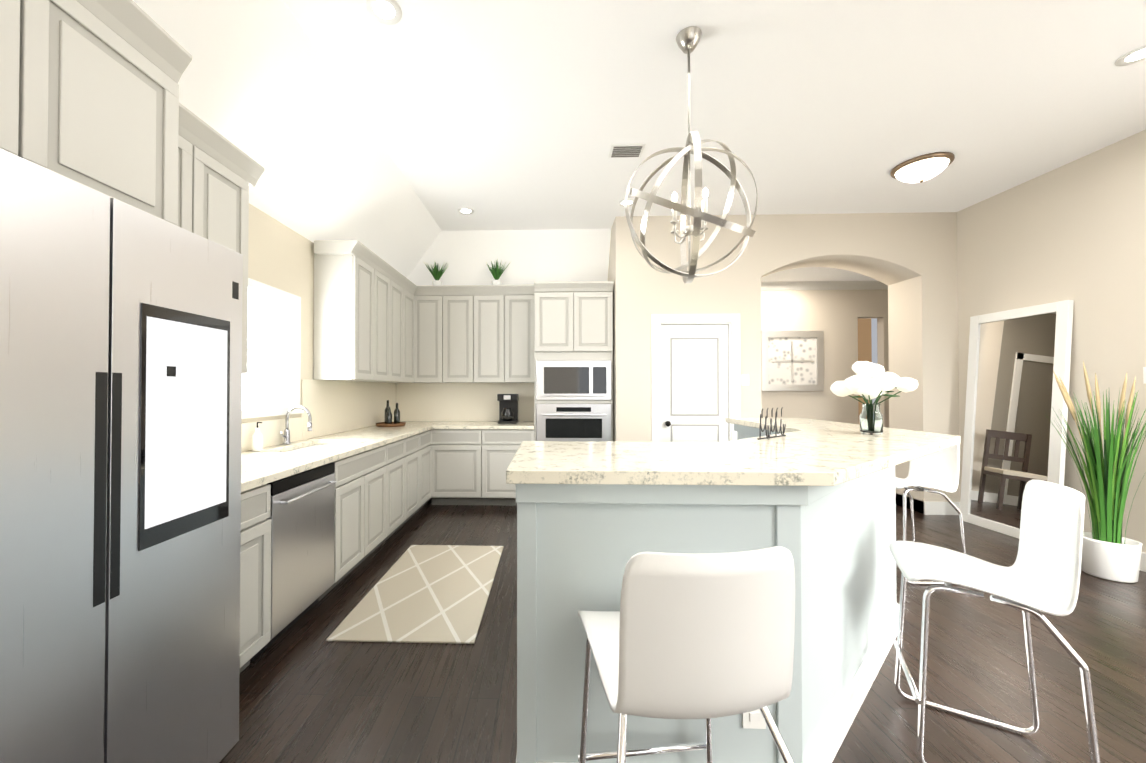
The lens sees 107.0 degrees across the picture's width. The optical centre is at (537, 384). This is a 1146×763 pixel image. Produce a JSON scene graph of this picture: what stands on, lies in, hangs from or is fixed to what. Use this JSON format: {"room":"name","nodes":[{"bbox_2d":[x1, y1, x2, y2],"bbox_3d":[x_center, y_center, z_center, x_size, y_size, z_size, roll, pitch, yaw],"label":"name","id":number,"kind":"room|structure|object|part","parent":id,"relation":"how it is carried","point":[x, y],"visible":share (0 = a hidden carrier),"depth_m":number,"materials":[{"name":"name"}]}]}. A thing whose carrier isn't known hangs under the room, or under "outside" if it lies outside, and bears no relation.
{"room":"kitchen","nodes":[
{"label":"kitchen","id":0,"kind":"room"},
{"bbox_2d":[241,203,313,422],"bbox_3d":[-2.014,0.056,1.373,0.120,2.550,8.340,0,-1,2],"label":"wall","id":1,"kind":"structure","parent":0,"point":[280,256],"depth_m":3.19,"materials":[{"name":"beige paint"}]},
{"bbox_2d":[0,0,59,173],"bbox_3d":[-1.653,-0.839,0.904,0.622,0.610,0.523,0,-1,2],"label":"upper cabinet","id":2,"kind":"object","parent":1,"relation":"attached to","point":[29,29],"depth_m":1.12,"materials":[{"name":"grey paint"}]},
{"bbox_2d":[60,0,187,229],"bbox_3d":[-1.640,-0.834,1.309,0.622,0.610,0.524,0,-1,2],"label":"upper cabinet","id":3,"kind":"object","parent":1,"relation":"attached to","point":[88,92],"depth_m":1.35,"materials":[{"name":"grey paint"}]},
{"bbox_2d":[188,128,207,238],"bbox_3d":[-1.760,-0.599,1.792,0.352,1.070,0.419,0,-1,2],"label":"upper cabinet","id":4,"kind":"object","parent":1,"relation":"attached to","point":[197,148],"depth_m":1.96,"materials":[{"name":"grey paint"}]},
{"bbox_2d":[208,144,255,373],"bbox_3d":[-1.750,-0.596,2.093,0.352,1.070,0.419,0,-1,2],"label":"upper cabinet","id":5,"kind":"object","parent":1,"relation":"attached to","point":[228,183],"depth_m":2.18,"materials":[{"name":"grey paint"}]},
{"bbox_2d":[242,278,303,418],"bbox_3d":[-1.941,-0.242,2.875,0.130,0.920,1.000,0,-1,2],"label":"window","id":6,"kind":"structure","parent":1,"relation":"in","point":[271,382],"depth_m":3.13,"materials":[{"name":"white glass"}]},
{"bbox_2d":[313,248,379,383],"bbox_3d":[-1.697,-0.577,3.765,0.352,1.070,0.447,0,-1,2],"label":"upper cabinet","id":7,"kind":"object","parent":1,"relation":"attached to","point":[346,342],"depth_m":3.55,"materials":[{"name":"grey paint"}]},
{"bbox_2d":[380,268,395,383],"bbox_3d":[-1.686,-0.573,4.122,0.352,1.070,0.505,0,-1,2],"label":"upper cabinet","id":8,"kind":"object","parent":1,"relation":"attached to","point":[387,281],"depth_m":4.27,"materials":[{"name":"grey paint"}]},
{"bbox_2d":[396,280,403,383],"bbox_3d":[-1.673,-0.569,4.510,0.352,1.070,0.505,0,-1,2],"label":"upper cabinet","id":9,"kind":"object","parent":1,"relation":"attached to","point":[399,287],"depth_m":4.60,"materials":[{"name":"grey paint"}]},
{"bbox_2d":[404,284,415,383],"bbox_3d":[-1.646,-0.565,4.867,0.384,1.070,0.446,0,-1,2],"label":"upper cabinet","id":10,"kind":"object","parent":1,"relation":"attached to","point":[409,293],"depth_m":4.93,"materials":[{"name":"grey paint"}]},
{"bbox_2d":[416,292,447,383],"bbox_3d":[-1.287,-0.561,5.212,0.429,1.070,0.384,0,-1,2],"label":"upper cabinet","id":11,"kind":"object","parent":0,"relation":"attached to","point":[431,307],"depth_m":5.06,"materials":[{"name":"grey paint"}]},
{"bbox_2d":[448,292,479,383],"bbox_3d":[-0.946,-0.561,5.219,0.488,1.070,0.347,0,-1,2],"label":"upper cabinet","id":12,"kind":"object","parent":0,"relation":"attached to","point":[463,307],"depth_m":5.05,"materials":[{"name":"grey paint"}]},
{"bbox_2d":[423,261,447,285],"bbox_3d":[-1.235,-1.339,5.148,0.305,0.324,0.193,0,-1,2],"label":"potted plant","id":13,"kind":"object","parent":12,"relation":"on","point":[436,273],"visible":0.92,"depth_m":5.14,"materials":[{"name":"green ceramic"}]},
{"bbox_2d":[480,292,511,383],"bbox_3d":[-0.576,-0.561,5.208,0.488,1.070,0.347,0,-1,2],"label":"upper cabinet","id":14,"kind":"object","parent":0,"relation":"attached to","point":[495,307],"depth_m":5.04,"materials":[{"name":"grey paint"}]},
{"bbox_2d":[512,292,535,383],"bbox_3d":[-0.236,-0.561,5.197,0.429,1.070,0.347,0,-1,2],"label":"upper cabinet","id":15,"kind":"object","parent":0,"relation":"attached to","point":[523,362],"depth_m":5.03,"materials":[{"name":"grey paint"}]},
{"bbox_2d":[486,260,509,284],"bbox_3d":[-0.482,-1.340,5.111,0.296,0.325,0.218,0,-1,2],"label":"potted plant","id":16,"kind":"object","parent":15,"relation":"on","point":[496,272],"visible":0.98,"depth_m":5.12,"materials":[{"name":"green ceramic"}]},
{"bbox_2d":[532,282,579,355],"bbox_3d":[0.221,-0.746,5.010,0.489,0.765,0.646,0,-1,2],"label":"upper cabinet","id":17,"kind":"object","parent":0,"relation":"attached to","point":[555,305],"depth_m":4.69,"materials":[{"name":"grey paint"}]},
{"bbox_2d":[537,361,610,399],"bbox_3d":[0.406,-0.049,4.951,0.822,0.435,0.636,0,-1,2],"label":"microwave","id":18,"kind":"object","parent":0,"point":[573,380],"visible":1,"depth_m":4.67,"materials":[{"name":"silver metal"}]},
{"bbox_2d":[537,404,610,440],"bbox_3d":[0.406,0.431,4.943,0.822,0.435,0.642,0,-1,2],"label":"wall oven","id":19,"kind":"object","parent":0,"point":[573,422],"visible":0.9,"depth_m":4.67,"materials":[{"name":"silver metal"}]},
{"bbox_2d":[133,0,1145,285],"bbox_3d":[1.194,-1.545,1.289,6.300,0.650,8.100,0,-1,2],"label":"ceiling","id":20,"kind":"structure","parent":0,"point":[411,132],"depth_m":2.75,"materials":[{"name":"white paint"}]},
{"bbox_2d":[366,0,401,24],"bbox_3d":[-0.761,-1.857,2.095,0.170,0.005,0.170,0,-1,2],"label":"recessed light","id":21,"kind":"object","parent":20,"relation":"in","point":[387,12],"visible":1,"depth_m":2.10,"materials":[{"name":"white"}]},
{"bbox_2d":[458,207,473,214],"bbox_3d":[-0.756,-1.831,4.456,0.170,0.005,0.170,0,-1,2],"label":"recessed light","id":22,"kind":"object","parent":20,"relation":"in","point":[465,210],"visible":1,"depth_m":4.45,"materials":[{"name":"white"}]},
{"bbox_2d":[619,199,633,205],"bbox_3d":[0.898,-1.833,4.253,0.170,0.005,0.170,0,-1,2],"label":"recessed light","id":23,"kind":"object","parent":20,"relation":"in","point":[622,202],"visible":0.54,"depth_m":4.25,"materials":[{"name":"white"}]},
{"bbox_2d":[608,143,645,157],"bbox_3d":[0.699,-1.840,3.329,0.260,0.011,0.180,0,-1,2],"label":"ceiling vent","id":24,"kind":"object","parent":20,"relation":"in","point":[624,150],"visible":1,"depth_m":3.32,"materials":[{"name":"white metal"}]},
{"bbox_2d":[625,26,757,282],"bbox_3d":[0.805,-1.203,2.248,0.703,1.308,0.730,0,-1,2],"label":"orb chandelier","id":25,"kind":"object","parent":20,"relation":"hanging from","point":[687,39],"visible":1,"depth_m":2.19,"materials":[{"name":"silver metal"}]},
{"bbox_2d":[890,152,954,182],"bbox_3d":[3.217,-1.769,3.548,0.400,0.149,0.400,0,-1,2],"label":"flush ceiling light","id":26,"kind":"object","parent":20,"relation":"attached to","point":[921,168],"visible":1,"depth_m":3.46,"materials":[{"name":"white glass"}]},
{"bbox_2d":[1115,45,1145,65],"bbox_3d":[3.380,-1.854,2.373,0.170,0.005,0.170,0,-1,2],"label":"recessed light","id":27,"kind":"object","parent":20,"relation":"in","point":[1136,55],"visible":1,"depth_m":2.40,"materials":[{"name":"white"}]},
{"bbox_2d":[220,499,1145,762],"bbox_3d":[2.756,1.384,1.607,9.640,0.100,9.140,0,-1,2],"label":"floor","id":28,"kind":"structure","parent":0,"point":[308,693],"depth_m":1.92,"materials":[{"name":"brown wood"}]},
{"bbox_2d":[0,149,242,762],"bbox_3d":[-1.512,0.417,1.089,0.852,1.798,0.923,0,-1,2],"label":"refrigerator","id":29,"kind":"object","parent":28,"relation":"on","point":[120,414],"visible":1,"depth_m":1.09,"materials":[{"name":"silver metal"}]},
{"bbox_2d":[240,484,270,672],"bbox_3d":[-1.601,0.899,1.820,0.637,0.875,0.440,0,-1,2],"label":"base cabinet","id":30,"kind":"object","parent":28,"relation":"on","point":[255,549],"depth_m":1.92,"materials":[{"name":"grey paint"}]},
{"bbox_2d":[276,444,391,600],"bbox_3d":[-1.561,0.913,3.079,0.637,0.875,0.879,0,-1,2],"label":"base cabinet","id":31,"kind":"object","parent":28,"relation":"on","point":[363,487],"depth_m":3.01,"materials":[{"name":"grey paint"}]},
{"bbox_2d":[250,462,336,662],"bbox_3d":[-1.550,0.908,2.340,0.646,0.864,0.588,0,-1,2],"label":"dishwasher","id":32,"kind":"object","parent":31,"relation":"in","point":[302,515],"visible":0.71,"depth_m":2.27,"materials":[{"name":"silver metal"}]},
{"bbox_2d":[241,420,443,491],"bbox_3d":[-1.549,0.460,3.495,0.666,0.038,3.781,0,-1,2],"label":"countertop","id":33,"kind":"structure","parent":31,"relation":"on","point":[271,464],"depth_m":2.80,"materials":[{"name":"white stone"}]},
{"bbox_2d":[252,422,262,450],"bbox_3d":[-1.839,0.337,2.775,0.060,0.189,0.058,0,-1,2],"label":"soap bottle","id":34,"kind":"object","parent":33,"relation":"on","point":[257,440],"visible":1,"depth_m":2.75,"materials":[{"name":"white ceramic"}]},
{"bbox_2d":[280,405,311,444],"bbox_3d":[-1.757,0.292,3.055,0.211,0.286,0.131,0,-1,2],"label":"faucet","id":35,"kind":"object","parent":33,"relation":"on","point":[286,435],"visible":1,"depth_m":3.08,"materials":[{"name":"silver metal"}]},
{"bbox_2d":[376,422,405,426],"bbox_3d":[-1.628,0.436,4.689,0.320,0.035,0.320,0,-1,2],"label":"tray","id":36,"kind":"object","parent":33,"relation":"on","point":[380,424],"visible":0.85,"depth_m":4.58,"materials":[{"name":"brown wood"}]},
{"bbox_2d":[385,406,394,423],"bbox_3d":[-1.630,0.341,4.640,0.068,0.200,0.066,0,-1,2],"label":"bottle","id":37,"kind":"object","parent":36,"relation":"on","point":[388,416],"depth_m":4.63,"materials":[{"name":"black glass"}]},
{"bbox_2d":[394,403,399,423],"bbox_3d":[-1.577,0.322,4.738,0.068,0.240,0.066,0,-1,2],"label":"bottle","id":38,"kind":"object","parent":36,"relation":"on","point":[397,412],"depth_m":4.71,"materials":[{"name":"black glass"}]},
{"bbox_2d":[392,440,407,533],"bbox_3d":[-1.542,0.920,3.679,0.637,0.875,0.558,0,-1,2],"label":"base cabinet","id":39,"kind":"object","parent":28,"relation":"on","point":[400,449],"depth_m":3.76,"materials":[{"name":"grey paint"}]},
{"bbox_2d":[408,436,419,519],"bbox_3d":[-1.528,0.925,4.117,0.637,0.875,0.553,0,-1,2],"label":"base cabinet","id":40,"kind":"object","parent":28,"relation":"on","point":[413,441],"depth_m":4.15,"materials":[{"name":"grey paint"}]},
{"bbox_2d":[326,545,503,643],"bbox_3d":[-0.695,1.342,2.873,0.780,0.012,1.350,0,-1,2],"label":"rug","id":41,"kind":"object","parent":28,"relation":"on","point":[428,593],"visible":1,"depth_m":2.63,"materials":[{"name":"beige fabric"}]},
{"bbox_2d":[420,428,435,508],"bbox_3d":[-1.499,0.929,4.522,0.669,0.875,0.493,0,-1,2],"label":"base cabinet","id":42,"kind":"object","parent":28,"relation":"on","point":[428,437],"depth_m":4.63,"materials":[{"name":"grey paint"}]},
{"bbox_2d":[436,428,487,504],"bbox_3d":[-0.882,0.935,5.025,0.649,0.875,0.670,0,-1,2],"label":"base cabinet","id":43,"kind":"object","parent":28,"relation":"on","point":[461,453],"depth_m":4.73,"materials":[{"name":"grey paint"}]},
{"bbox_2d":[432,420,535,427],"bbox_3d":[-0.598,0.477,5.031,1.138,0.038,0.651,0,-1,2],"label":"countertop","id":44,"kind":"structure","parent":43,"relation":"on","point":[447,423],"depth_m":4.88,"materials":[{"name":"white stone"}]},
{"bbox_2d":[497,394,518,423],"bbox_3d":[-0.355,0.283,5.085,0.230,0.350,0.260,0,-1,2],"label":"coffee maker","id":45,"kind":"object","parent":44,"relation":"on","point":[508,408],"visible":1,"depth_m":4.99,"materials":[{"name":"black plastic"}]},
{"bbox_2d":[488,428,535,505],"bbox_3d":[-0.351,0.935,5.024,0.649,0.875,0.638,0,-1,2],"label":"base cabinet","id":46,"kind":"object","parent":28,"relation":"on","point":[503,443],"depth_m":4.71,"materials":[{"name":"grey paint"}]},
{"bbox_2d":[577,546,794,762],"bbox_3d":[0.344,0.833,1.066,0.427,0.982,0.455,0,-1,-6],"label":"bar stool","id":47,"kind":"object","parent":28,"relation":"on","point":[707,637],"visible":1,"depth_m":0.86,"materials":[{"name":"white plastic"}]},
{"bbox_2d":[516,486,898,762],"bbox_3d":[0.988,0.829,2.490,2.050,1.030,2.400,0,-1,2],"label":"kitchen island","id":48,"kind":"object","parent":28,"relation":"on","point":[816,498],"depth_m":1.35,"materials":[{"name":"grey paint"}]},
{"bbox_2d":[506,418,960,485],"bbox_3d":[1.093,0.292,2.482,2.300,0.041,2.480,0,-1,2],"label":"island countertop","id":49,"kind":"structure","parent":48,"relation":"on","point":[812,452],"depth_m":1.55,"materials":[{"name":"white stone"}]},
{"bbox_2d":[757,407,785,439],"bbox_3d":[1.176,0.191,2.121,0.284,0.153,0.008,0,-1,-36],"label":"art","id":50,"kind":"object","parent":49,"relation":"on","point":[765,429],"visible":1,"depth_m":2.11,"materials":[{"name":"silver metal"}]},
{"bbox_2d":[859,404,882,434],"bbox_3d":[1.828,0.187,2.320,0.104,0.165,0.104,0,-1,2],"label":"flower vase","id":51,"kind":"object","parent":49,"relation":"on","point":[871,419],"visible":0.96,"depth_m":2.29,"materials":[{"name":"clear glass"}]},
{"bbox_2d":[830,361,917,403],"bbox_3d":[1.809,0.062,2.298,0.322,0.392,0.341,0,-1,2],"label":"bouquet","id":52,"kind":"object","parent":51,"relation":"in","point":[869,381],"visible":0.96,"depth_m":2.23,"materials":[{"name":"white plant"}]},
{"bbox_2d":[742,709,765,728],"bbox_3d":[0.676,1.013,1.321,0.070,0.115,0.010,0,-1,2],"label":"outlet","id":53,"kind":"object","parent":48,"relation":"attached to","point":[754,719],"visible":0.45,"depth_m":1.32,"materials":[{"name":"white plastic"}]},
{"bbox_2d":[895,444,965,584],"bbox_3d":[2.691,0.856,3.065,0.455,0.983,0.429,0,-1,2],"label":"bar stool","id":54,"kind":"object","parent":28,"relation":"on","point":[938,470],"visible":0.71,"depth_m":2.99,"materials":[{"name":"white plastic"}]},
{"bbox_3d":[2.691,0.550,3.069,0.455,0.371,0.411,0,-1,2],"label":"seat","id":55,"kind":"part","parent":54,"relation":"part of","materials":[{"name":"white plastic"}]},
{"bbox_2d":[889,479,1099,762],"bbox_3d":[1.600,0.839,1.535,0.455,0.983,0.428,0,-1,32],"label":"bar stool","id":56,"kind":"object","parent":28,"relation":"on","point":[1042,573],"visible":1,"depth_m":1.48,"materials":[{"name":"white plastic"}]},
{"bbox_3d":[1.582,0.533,1.552,0.545,0.371,0.541,0,-1,2],"label":"seat","id":57,"kind":"part","parent":56,"relation":"part of","materials":[{"name":"white plastic"}]},
{"bbox_2d":[960,300,1073,538],"bbox_3d":[4.335,0.332,3.879,0.172,2.058,0.820,0,-1,2],"label":"floor mirror","id":58,"kind":"object","parent":28,"relation":"on","point":[1013,443],"visible":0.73,"depth_m":3.85,"materials":[{"name":"white mirror"}]},
{"bbox_2d":[1045,361,1145,582],"bbox_3d":[4.032,0.590,2.987,0.590,1.518,0.613,0,-1,2],"label":"grass plant","id":59,"kind":"object","parent":28,"relation":"on","point":[1110,552],"visible":1,"depth_m":2.95,"materials":[{"name":"green plant"}]},
{"bbox_2d":[608,212,959,512],"bbox_3d":[2.716,-0.231,4.753,3.720,3.200,0.450,0,-1,2],"label":"wall","id":60,"kind":"structure","parent":0,"point":[909,260],"depth_m":4.52,"materials":[{"name":"beige paint"}]},
{"bbox_2d":[580,281,613,355],"bbox_3d":[0.594,-0.746,4.998,0.489,0.765,0.646,0,-1,2],"label":"upper cabinet","id":61,"kind":"object","parent":60,"relation":"attached to","point":[596,298],"depth_m":4.68,"materials":[{"name":"grey paint"}]},
{"bbox_2d":[661,325,728,441],"bbox_3d":[1.700,0.353,4.566,0.720,2.012,0.105,0,-1,2],"label":"pantry door","id":62,"kind":"structure","parent":60,"relation":"in","point":[694,383],"depth_m":4.58,"materials":[{"name":"white wood"}]},
{"bbox_2d":[651,314,740,441],"bbox_3d":[1.701,0.302,4.604,0.940,2.130,0.140,0,-1,2],"label":"door frame","id":63,"kind":"structure","parent":60,"relation":"attached to","point":[732,321],"depth_m":4.55,"materials":[{"name":"white wood"}]},
{"bbox_2d":[741,374,748,385],"bbox_3d":[2.224,-0.053,4.535,0.080,0.120,0.012,0,-1,2],"label":"light switch","id":64,"kind":"object","parent":60,"relation":"attached to","point":[744,379],"visible":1,"depth_m":4.53,"materials":[{"name":"white plastic"}]},
{"bbox_2d":[898,494,928,514],"bbox_3d":[4.093,1.301,4.684,0.016,0.135,0.466,0,-1,2],"label":"baseboard","id":65,"kind":"structure","parent":60,"relation":"attached to","point":[926,504],"depth_m":4.49,"materials":[{"name":"white"}]},
{"bbox_2d":[929,502,959,514],"bbox_3d":[4.268,1.298,4.453,0.300,0.135,0.016,0,-1,2],"label":"baseboard","id":66,"kind":"structure","parent":60,"relation":"attached to","point":[938,508],"depth_m":4.45,"materials":[{"name":"white wood"}]},
{"bbox_2d":[761,267,877,281],"bbox_3d":[4.299,-1.509,5.792,6.580,0.080,1.700,0,-1,2],"label":"ceiling","id":67,"kind":"structure","parent":0,"point":[815,274],"depth_m":5.69,"materials":[{"name":"white paint"}]},
{"bbox_2d":[761,290,888,427],"bbox_3d":[4.369,-0.041,6.074,6.700,2.850,0.140,0,-1,2],"label":"wall","id":68,"kind":"structure","parent":0,"point":[841,319],"depth_m":5.99,"materials":[{"name":"beige paint"}]},
{"bbox_2d":[761,331,823,390],"bbox_3d":[3.627,-0.342,6.032,0.860,0.850,0.035,0,-1,2],"label":"framed picture","id":69,"kind":"object","parent":68,"relation":"attached to","point":[792,360],"visible":0.9,"depth_m":6.03,"materials":[{"name":"beige paper"}]},
{"bbox_2d":[761,281,887,289],"bbox_3d":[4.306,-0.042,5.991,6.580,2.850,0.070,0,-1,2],"label":"crown molding","id":70,"kind":"structure","parent":68,"relation":"attached to","point":[827,285],"depth_m":6.01,"materials":[{"name":"white wood"}]},
{"bbox_2d":[957,130,1145,552],"bbox_3d":[4.389,-0.276,0.738,0.120,3.200,7.470,0,-1,2],"label":"wall","id":71,"kind":"structure","parent":0,"point":[1075,230],"depth_m":3.43,"materials":[{"name":"beige paint"}]},
{"bbox_2d":[1140,552,1145,571],"bbox_3d":[4.323,1.257,0.783,0.016,0.135,7.350,0,-1,2],"label":"baseboard","id":72,"kind":"structure","parent":71,"relation":"attached to","point":[1143,555],"depth_m":3.06,"materials":[{"name":"white wood"}]},
{"bbox_2d":[1143,367,1145,383],"bbox_3d":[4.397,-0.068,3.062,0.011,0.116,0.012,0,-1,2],"label":"switch plate","id":73,"kind":"object","parent":71,"relation":"attached to","point":[1144,375],"visible":1,"depth_m":3.06,"materials":[{"name":"white plastic"}]}
]}

